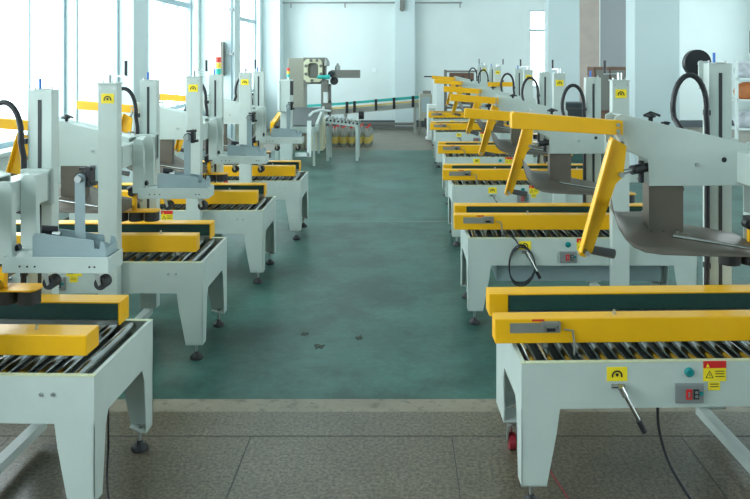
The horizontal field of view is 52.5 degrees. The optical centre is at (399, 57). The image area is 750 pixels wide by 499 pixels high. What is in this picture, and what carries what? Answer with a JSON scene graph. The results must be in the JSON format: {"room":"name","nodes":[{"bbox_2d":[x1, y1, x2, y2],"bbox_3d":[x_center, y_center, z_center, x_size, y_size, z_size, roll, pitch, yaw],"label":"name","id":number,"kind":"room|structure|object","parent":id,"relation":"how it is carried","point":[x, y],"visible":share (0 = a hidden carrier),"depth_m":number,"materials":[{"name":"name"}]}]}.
{"room":"factory floor","nodes":[
{"label":"factory floor","id":0,"kind":"room"},
{"bbox_2d":[0,0,261,219],"bbox_3d":[-3.525,-0.350,7.650,0.250,4.200,23.300,0,0,0],"label":"wall","id":1,"kind":"structure","parent":0,"point":[71,5],"depth_m":7.98,"materials":[{"name":"white paint"}]},
{"bbox_2d":[0,0,65,148],"bbox_3d":[-3.540,-0.600,5.740,0.080,2.800,4.480,0,0,0],"label":"window","id":2,"kind":"structure","parent":1,"relation":"in","point":[61,3],"depth_m":7.93,"materials":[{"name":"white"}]},
{"bbox_2d":[0,109,183,157],"bbox_3d":[-3.380,0.820,7.525,0.080,0.040,21.910,0,0,0],"label":"trim","id":3,"kind":"structure","parent":1,"relation":"attached to","point":[6,153],"depth_m":6.45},
{"bbox_2d":[77,0,147,182],"bbox_3d":[-3.100,-0.350,8.230,0.600,4.200,0.460,0,0,0],"label":"window","id":4,"kind":"structure","parent":1,"relation":"attached to","point":[96,19],"depth_m":8.00,"materials":[{"name":"glass"}]},
{"bbox_2d":[148,0,191,108],"bbox_3d":[-3.540,-0.600,10.665,0.080,2.800,4.230,0,0,0],"label":"window","id":5,"kind":"structure","parent":1,"relation":"in","point":[187,5],"depth_m":12.06,"materials":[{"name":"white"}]},
{"bbox_2d":[214,42,224,75],"bbox_3d":[-3.042,0.017,12.815,0.151,0.570,0.150,0,0,0],"label":"wall box","id":6,"kind":"object","parent":1,"relation":"attached to","point":[219,47],"visible":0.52,"depth_m":12.74,"materials":[{"name":"beige metal"}]},
{"bbox_2d":[200,0,239,159],"bbox_3d":[-3.100,-0.350,13.125,0.600,4.200,0.450,0,0,0],"label":"window","id":7,"kind":"structure","parent":1,"relation":"attached to","point":[215,17],"depth_m":12.90,"materials":[{"name":"glass"}]},
{"bbox_2d":[116,0,231,137],"bbox_3d":[-2.915,-0.500,10.435,0.024,3.700,4.925,0,0,1],"label":"trim","id":8,"kind":"structure","parent":7,"relation":"attached to","point":[116,0],"depth_m":7.98,"materials":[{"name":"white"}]},
{"bbox_2d":[228,8,233,54],"bbox_3d":[-2.860,-0.445,12.870,0.080,0.790,0.060,0,0,0],"label":"clamp","id":9,"kind":"object","parent":1,"relation":"attached to","point":[229,9],"visible":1,"depth_m":12.84,"materials":[{"name":"grey metal"}]},
{"bbox_2d":[240,0,255,91],"bbox_3d":[-3.540,-0.600,15.950,0.080,2.800,5.000,0,0,0],"label":"window","id":10,"kind":"structure","parent":1,"relation":"in","point":[242,19],"depth_m":17.72,"materials":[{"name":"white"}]},
{"bbox_2d":[262,0,283,128],"bbox_3d":[-3.175,-0.350,19.000,0.450,4.200,0.600,0,0,0],"label":"column","id":11,"kind":"structure","parent":1,"relation":"attached to","point":[272,10],"depth_m":18.70,"materials":[{"name":"white paint"}]},
{"bbox_2d":[0,127,749,498],"bbox_3d":[2.900,1.800,7.650,12.600,0.100,23.300,0,0,0],"label":"floor","id":12,"kind":"structure","parent":0,"point":[396,286],"depth_m":3.96,"materials":[{"name":"teal paint"}]},
{"bbox_2d":[0,79,152,498],"bbox_3d":[-1.891,0.883,3.138,1.632,1.734,0.795,0,0,2],"label":"machine","id":13,"kind":"object","parent":12,"relation":"on","point":[65,359],"visible":1,"depth_m":3.02,"materials":[{"name":"silver metal"}]},
{"bbox_2d":[2,225,122,289],"bbox_3d":[-1.357,0.786,3.063,0.460,0.253,0.228,0,0,0],"label":"tray","id":14,"kind":"object","parent":13,"relation":"on","point":[55,251],"depth_m":2.98,"materials":[{"name":"grey metal"}]},
{"bbox_2d":[0,61,226,360],"bbox_3d":[-1.929,0.883,4.697,1.581,1.734,0.775,0,0,0],"label":"machine","id":15,"kind":"object","parent":12,"relation":"on","point":[184,258],"visible":0.69,"depth_m":4.54,"materials":[{"name":"silver metal"}]},
{"bbox_2d":[138,168,213,209],"bbox_3d":[-1.370,0.786,4.627,0.460,0.253,0.217,0,0,0],"label":"tray","id":16,"kind":"object","parent":15,"relation":"on","point":[170,184],"depth_m":4.54,"materials":[{"name":"grey metal"}]},
{"bbox_2d":[69,60,275,283],"bbox_3d":[-1.849,0.883,6.188,1.581,1.734,0.775,0,0,0],"label":"machine","id":17,"kind":"object","parent":12,"relation":"on","point":[246,209],"visible":0.66,"depth_m":6.03,"materials":[{"name":"silver metal"}]},
{"bbox_2d":[216,57,221,73],"bbox_3d":[-1.560,0.066,6.535,0.049,0.147,0.050,0,0,0],"label":"beacon","id":18,"kind":"object","parent":17,"relation":"on","point":[218,59],"visible":1,"depth_m":6.51,"materials":[{"name":"multicoloured plastic"}]},
{"bbox_2d":[216,57,221,62],"bbox_3d":[-1.560,0.015,6.535,0.049,0.047,0.050,0,0,0],"label":"lamp","id":19,"kind":"object","parent":18,"relation":"on","point":[218,59],"depth_m":6.51,"materials":[{"name":"red plastic"}]},
{"bbox_2d":[216,63,221,67],"bbox_3d":[-1.560,0.066,6.535,0.049,0.047,0.050,0,0,0],"label":"lamp","id":20,"kind":"object","parent":18,"relation":"on","point":[218,65],"depth_m":6.51,"materials":[{"name":"yellow plastic"}]},
{"bbox_2d":[216,69,221,73],"bbox_3d":[-1.560,0.116,6.535,0.049,0.047,0.050,0,0,0],"label":"lamp","id":21,"kind":"object","parent":18,"relation":"attached to","point":[218,71],"depth_m":6.51,"materials":[{"name":"teal plastic"}]},
{"bbox_2d":[213,141,268,172],"bbox_3d":[-1.290,0.786,6.117,0.460,0.253,0.217,0,0,0],"label":"tray","id":22,"kind":"object","parent":17,"relation":"on","point":[237,153],"depth_m":6.03,"materials":[{"name":"grey metal"}]},
{"bbox_2d":[160,60,307,239],"bbox_3d":[-1.744,0.883,7.607,1.581,1.734,0.775,0,0,0],"label":"machine","id":23,"kind":"object","parent":12,"relation":"on","point":[284,179],"visible":0.58,"depth_m":7.44,"materials":[{"name":"silver metal"}]},
{"bbox_2d":[259,125,303,150],"bbox_3d":[-1.185,0.786,7.537,0.460,0.253,0.217,0,0,0],"label":"tray","id":24,"kind":"object","parent":23,"relation":"on","point":[279,135],"depth_m":7.45,"materials":[{"name":"grey metal"}]},
{"bbox_2d":[278,79,292,159],"bbox_3d":[-1.795,1.047,12.040,0.246,1.406,0.320,0,0,0],"label":"cabinet","id":25,"kind":"object","parent":12,"relation":"on","point":[285,86],"visible":0.73,"depth_m":11.90,"materials":[{"name":"white metal"}]},
{"bbox_2d":[287,68,289,79],"bbox_3d":[-1.771,0.251,12.050,0.049,0.187,0.050,0,0,0],"label":"beacon","id":26,"kind":"object","parent":25,"relation":"on","point":[288,69],"visible":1,"depth_m":12.03,"materials":[{"name":"multicoloured plastic"}]},
{"bbox_2d":[270,106,330,165],"bbox_3d":[-1.652,1.293,13.050,0.982,0.915,1.900,0,0,0],"label":"conveyor","id":27,"kind":"object","parent":12,"relation":"on","point":[308,120],"visible":0.81,"depth_m":12.52,"materials":[{"name":"grey metal"}]},
{"bbox_2d":[314,344,324,348],"bbox_3d":[-0.490,1.748,4.604,0.067,0.003,0.081,0,0,0],"label":"scrap","id":28,"kind":"object","parent":12,"relation":"on","point":[315,345],"visible":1,"depth_m":4.61,"materials":[{"name":"grey"}]},
{"bbox_2d":[288,58,359,150],"bbox_3d":[-1.493,0.870,14.450,1.488,1.760,0.606,0,0,21],"label":"machine","id":29,"kind":"object","parent":12,"relation":"on","point":[303,71],"visible":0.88,"depth_m":14.40,"materials":[{"name":"beige metal"}]},
{"bbox_2d":[332,126,337,146],"bbox_3d":[-1.286,1.552,15.000,0.134,0.397,0.131,0,0,-21],"label":"plastic jug","id":30,"kind":"object","parent":12,"relation":"on","point":[334,132],"visible":0.91,"depth_m":14.95,"materials":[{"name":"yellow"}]},
{"bbox_2d":[336,125,340,144],"bbox_3d":[-1.253,1.552,15.300,0.134,0.397,0.131,0,0,-41],"label":"plastic jug","id":31,"kind":"object","parent":12,"relation":"on","point":[337,128],"visible":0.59,"depth_m":15.25,"materials":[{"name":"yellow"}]},
{"bbox_2d":[340,126,345,146],"bbox_3d":[-1.126,1.552,15.000,0.131,0.397,0.134,0,0,-13],"label":"plastic jug","id":32,"kind":"object","parent":12,"relation":"on","point":[342,132],"visible":1,"depth_m":14.95,"materials":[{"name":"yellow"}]},
{"bbox_2d":[325,111,363,160],"bbox_3d":[-0.950,1.337,13.159,0.647,0.825,0.542,0,0,0],"label":"conveyor","id":33,"kind":"object","parent":12,"relation":"on","point":[330,120],"visible":1,"depth_m":12.90,"materials":[{"name":"white metal"}]},
{"bbox_2d":[344,125,347,144],"bbox_3d":[-1.106,1.552,15.300,0.131,0.397,0.134,0,0,10],"label":"plastic jug","id":34,"kind":"object","parent":12,"relation":"on","point":[345,128],"visible":0.45,"depth_m":15.26,"materials":[{"name":"yellow plastic"}]},
{"bbox_2d":[348,126,354,146],"bbox_3d":[-0.961,1.552,15.000,0.131,0.397,0.134,0,0,30],"label":"plastic jug","id":35,"kind":"object","parent":12,"relation":"on","point":[351,136],"visible":1,"depth_m":14.95,"materials":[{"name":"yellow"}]},
{"bbox_2d":[360,130,361,146],"bbox_3d":[-0.814,1.552,15.000,0.134,0.397,0.131,0,0,-17],"label":"plastic jug","id":36,"kind":"object","parent":12,"relation":"on","point":[360,130],"visible":0.25,"depth_m":14.96,"materials":[{"name":"plastic"}]},
{"bbox_2d":[276,221,447,221],"bbox_3d":[0.800,1.750,8.140,4.400,0.001,0.040,0,0,0],"label":"trim","id":37,"kind":"structure","parent":12,"relation":"on","point":[276,221],"depth_m":8.13,"materials":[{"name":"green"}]},
{"bbox_2d":[360,125,363,144],"bbox_3d":[-0.798,1.552,15.300,0.131,0.397,0.134,0,0,40],"label":"plastic jug","id":38,"kind":"object","parent":12,"relation":"on","point":[361,129],"visible":0.48,"depth_m":15.27,"materials":[{"name":"plastic"}]},
{"bbox_2d":[307,96,418,132],"bbox_3d":[-0.871,1.310,17.735,2.732,0.880,0.390,0,0,0],"label":"conveyor","id":39,"kind":"object","parent":12,"relation":"on","point":[345,110],"visible":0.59,"depth_m":17.62,"materials":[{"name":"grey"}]},
{"bbox_2d":[0,436,727,498],"bbox_3d":[2.900,1.749,-0.240,12.600,0.001,7.520,0,0,0],"label":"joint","id":40,"kind":"structure","parent":12,"relation":"in","point":[10,436],"depth_m":3.25,"materials":[{"name":"grey"}]},
{"bbox_2d":[364,126,369,146],"bbox_3d":[-0.650,1.552,15.000,0.131,0.397,0.134,0,0,-31],"label":"plastic jug","id":41,"kind":"object","parent":12,"relation":"on","point":[366,132],"visible":1,"depth_m":14.94,"materials":[{"name":"yellow plastic"}]},
{"bbox_2d":[368,125,371,144],"bbox_3d":[-0.625,1.552,15.300,0.134,0.397,0.131,0,0,-17],"label":"plastic jug","id":42,"kind":"object","parent":12,"relation":"on","point":[369,128],"visible":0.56,"depth_m":15.26,"materials":[{"name":"yellow plastic"}]},
{"bbox_2d":[349,122,416,128],"bbox_3d":[-0.465,1.670,18.675,1.770,0.160,0.150,0,0,0],"label":"rail","id":43,"kind":"object","parent":12,"relation":"on","point":[364,123],"visible":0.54,"depth_m":18.60,"materials":[{"name":"grey metal"}]},
{"bbox_2d":[419,91,431,136],"bbox_3d":[0.568,1.244,17.115,0.287,1.012,0.570,0,0,0],"label":"machine","id":44,"kind":"object","parent":12,"relation":"on","point":[425,98],"visible":0.71,"depth_m":16.90,"materials":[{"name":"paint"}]},
{"bbox_2d":[424,76,436,139],"bbox_3d":[0.736,1.069,16.450,0.438,1.363,0.300,0,0,0],"label":"stand","id":45,"kind":"object","parent":12,"relation":"on","point":[434,84],"visible":0.46,"depth_m":16.40,"materials":[{"name":"white metal"}]},
{"bbox_2d":[427,104,436,139],"bbox_3d":[0.668,1.337,15.945,0.197,0.725,0.410,0,0,0],"label":"machine","id":46,"kind":"object","parent":12,"relation":"on","point":[430,107],"visible":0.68,"depth_m":15.75,"materials":[{"name":"white metal"}]},
{"bbox_2d":[444,70,476,110],"bbox_3d":[1.415,1.011,17.420,0.787,1.478,0.440,0,0,0],"label":"storage rack","id":47,"kind":"object","parent":12,"relation":"on","point":[445,71],"visible":0.33,"depth_m":17.20,"materials":[{"name":"grey metal"}]},
{"bbox_2d":[449,73,473,86],"bbox_3d":[1.407,0.524,17.400,0.545,0.368,0.300,0,0,0],"label":"carton","id":48,"kind":"object","parent":47,"relation":"on","point":[471,75],"visible":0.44,"depth_m":17.25,"materials":[{"name":"brown"}]},
{"bbox_2d":[428,59,503,148],"bbox_3d":[1.341,0.883,14.908,1.581,1.734,0.775,0,0,0],"label":"machine","id":49,"kind":"object","parent":12,"relation":"on","point":[434,115],"visible":0.38,"depth_m":14.74,"materials":[{"name":"silver metal"}]},
{"bbox_2d":[430,59,512,167],"bbox_3d":[1.276,0.883,12.383,1.581,1.734,0.825,0,0,0],"label":"machine","id":50,"kind":"object","parent":12,"relation":"on","point":[443,130],"visible":0.44,"depth_m":12.24,"materials":[{"name":"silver metal"}]},
{"bbox_2d":[438,59,536,204],"bbox_3d":[1.250,0.883,9.367,1.581,1.734,0.775,0,0,0],"label":"machine","id":51,"kind":"object","parent":12,"relation":"on","point":[451,151],"visible":0.47,"depth_m":9.20,"materials":[{"name":"silver metal"}]},
{"bbox_2d":[442,60,582,246],"bbox_3d":[1.196,0.883,7.357,1.581,1.734,0.775,0,0,0],"label":"machine","id":52,"kind":"object","parent":12,"relation":"on","point":[467,182],"visible":0.56,"depth_m":7.19,"materials":[{"name":"silver metal"}]},
{"bbox_2d":[566,102,582,116],"bbox_3d":[3.391,1.307,14.840,0.596,0.886,0.520,0,0,0],"label":"crate","id":53,"kind":"object","parent":12,"relation":"on","point":[573,108],"visible":0.08,"depth_m":14.60,"materials":[{"name":"grey"}]},
{"bbox_2d":[453,60,696,324],"bbox_3d":[1.157,0.883,5.287,1.581,1.734,0.775,0,0,0],"label":"machine","id":54,"kind":"object","parent":12,"relation":"on","point":[553,232],"depth_m":5.08,"materials":[{"name":"grey paint"}]},
{"bbox_2d":[566,255,573,260],"bbox_3d":[1.109,1.303,4.961,0.050,0.038,0.005,0,0,0],"label":"rocker switch","id":55,"kind":"object","parent":54,"relation":"attached to","point":[568,257],"depth_m":4.96,"materials":[{"name":"red plastic"}]},
{"bbox_2d":[587,67,625,118],"bbox_3d":[3.822,0.957,14.040,0.599,1.587,0.520,0,0,0],"label":"cabinet","id":56,"kind":"object","parent":12,"relation":"on","point":[595,71],"visible":0.23,"depth_m":13.78,"materials":[{"name":"brown"}]},
{"bbox_2d":[486,31,749,498],"bbox_3d":[1.175,0.823,3.203,1.612,1.854,1.093,0,0,-2],"label":"machine","id":57,"kind":"object","parent":12,"relation":"on","point":[655,346],"visible":1,"depth_m":3.11,"materials":[{"name":"grey paint"}]},
{"bbox_2d":[686,389,698,399],"bbox_3d":[1.133,1.303,2.942,0.050,0.038,0.005,0,0,-2],"label":"rocker switch","id":58,"kind":"object","parent":57,"relation":"attached to","point":[691,394],"depth_m":2.94,"materials":[{"name":"red plastic"}]},
{"bbox_2d":[722,60,749,138],"bbox_3d":[4.918,0.890,10.715,0.565,1.720,0.430,0,0,0],"label":"wire shelf","id":59,"kind":"object","parent":12,"relation":"on","point":[736,78],"visible":0.37,"depth_m":10.50,"materials":[{"name":"white metal"}]},
{"bbox_2d":[733,110,749,127],"bbox_3d":[4.898,0.858,10.710,0.380,0.235,0.370,0,0,0],"label":"wrapped bundle","id":60,"kind":"object","parent":59,"relation":"on","point":[743,116],"visible":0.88,"depth_m":10.60,"materials":[{"name":"white plastic"}]},
{"bbox_2d":[733,61,749,77],"bbox_3d":[4.898,0.158,10.710,0.380,0.235,0.370,0,0,0],"label":"wrapped bundle","id":61,"kind":"object","parent":59,"relation":"on","point":[743,66],"visible":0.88,"depth_m":10.60,"materials":[{"name":"white plastic"}]},
{"bbox_2d":[733,82,749,98],"bbox_3d":[4.898,0.458,10.710,0.380,0.235,0.370,0,0,0],"label":"wrapped bundle","id":62,"kind":"object","parent":59,"relation":"on","point":[744,87],"visible":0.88,"depth_m":10.60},
{"bbox_2d":[284,0,749,119],"bbox_3d":[2.900,-0.350,19.425,13.100,4.200,0.250,0,0,0],"label":"wall","id":63,"kind":"structure","parent":0,"point":[357,36],"depth_m":19.30,"materials":[{"name":"white paint"}]},
{"bbox_2d":[283,2,461,7],"bbox_3d":[-0.905,-1.335,19.190,4.926,0.150,0.220,0,0,0],"label":"pipe","id":64,"kind":"object","parent":63,"relation":"attached to","point":[283,2],"visible":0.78,"depth_m":19.08,"materials":[{"name":"grey metal"}]},
{"bbox_2d":[400,0,403,10],"bbox_3d":[0.051,-1.308,19.020,0.122,0.285,0.100,0,0,0],"label":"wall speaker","id":65,"kind":"object","parent":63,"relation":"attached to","point":[401,1],"visible":1,"depth_m":19.00,"materials":[{"name":"grey"}]},
{"bbox_2d":[395,0,414,125],"bbox_3d":[0.125,-0.350,19.190,0.510,4.200,0.220,0,0,0],"label":"column","id":66,"kind":"structure","parent":63,"relation":"attached to","point":[404,20],"depth_m":19.08,"materials":[{"name":"white paint"}]},
{"bbox_2d":[326,120,734,126],"bbox_3d":[2.900,1.665,19.285,12.600,0.170,0.030,0,0,0],"label":"baseboard","id":67,"kind":"structure","parent":63,"relation":"attached to","point":[685,123],"depth_m":19.27,"materials":[{"name":"grey"}]},
{"bbox_2d":[530,10,544,86],"bbox_3d":[3.520,-0.235,19.420,0.440,1.970,0.060,0,0,0],"label":"window","id":68,"kind":"structure","parent":63,"relation":"in","point":[530,10],"depth_m":19.39,"materials":[{"name":"white metal"}]},
{"bbox_2d":[580,0,598,101],"bbox_3d":[4.805,-0.200,19.275,0.490,3.900,0.050,0,0,0],"label":"door","id":69,"kind":"structure","parent":63,"relation":"in","point":[589,9],"depth_m":19.25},
{"bbox_2d":[599,0,599,66],"bbox_3d":[5.060,-0.200,19.270,0.020,3.900,0.060,0,0,0],"label":"trim","id":70,"kind":"structure","parent":63,"relation":"attached to","point":[599,0],"depth_m":19.24,"materials":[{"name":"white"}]},
{"bbox_2d":[600,0,625,66],"bbox_3d":[5.510,-0.200,19.280,0.880,3.900,0.040,0,0,0],"label":"door","id":71,"kind":"structure","parent":63,"relation":"in","point":[612,12],"depth_m":19.26,"materials":[{"name":"grey paint"}]},
{"bbox_2d":[545,0,578,106],"bbox_3d":[3.450,-0.350,16.200,0.660,4.200,0.400,0,0,0],"label":"column","id":72,"kind":"structure","parent":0,"point":[561,16],"depth_m":16.00,"materials":[{"name":"white paint"}]},
{"bbox_2d":[626,0,679,165],"bbox_3d":[3.725,-0.350,11.225,0.650,4.200,0.450,0,0,0],"label":"column","id":73,"kind":"structure","parent":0,"point":[652,26],"depth_m":11.00,"materials":[{"name":"white paint"}]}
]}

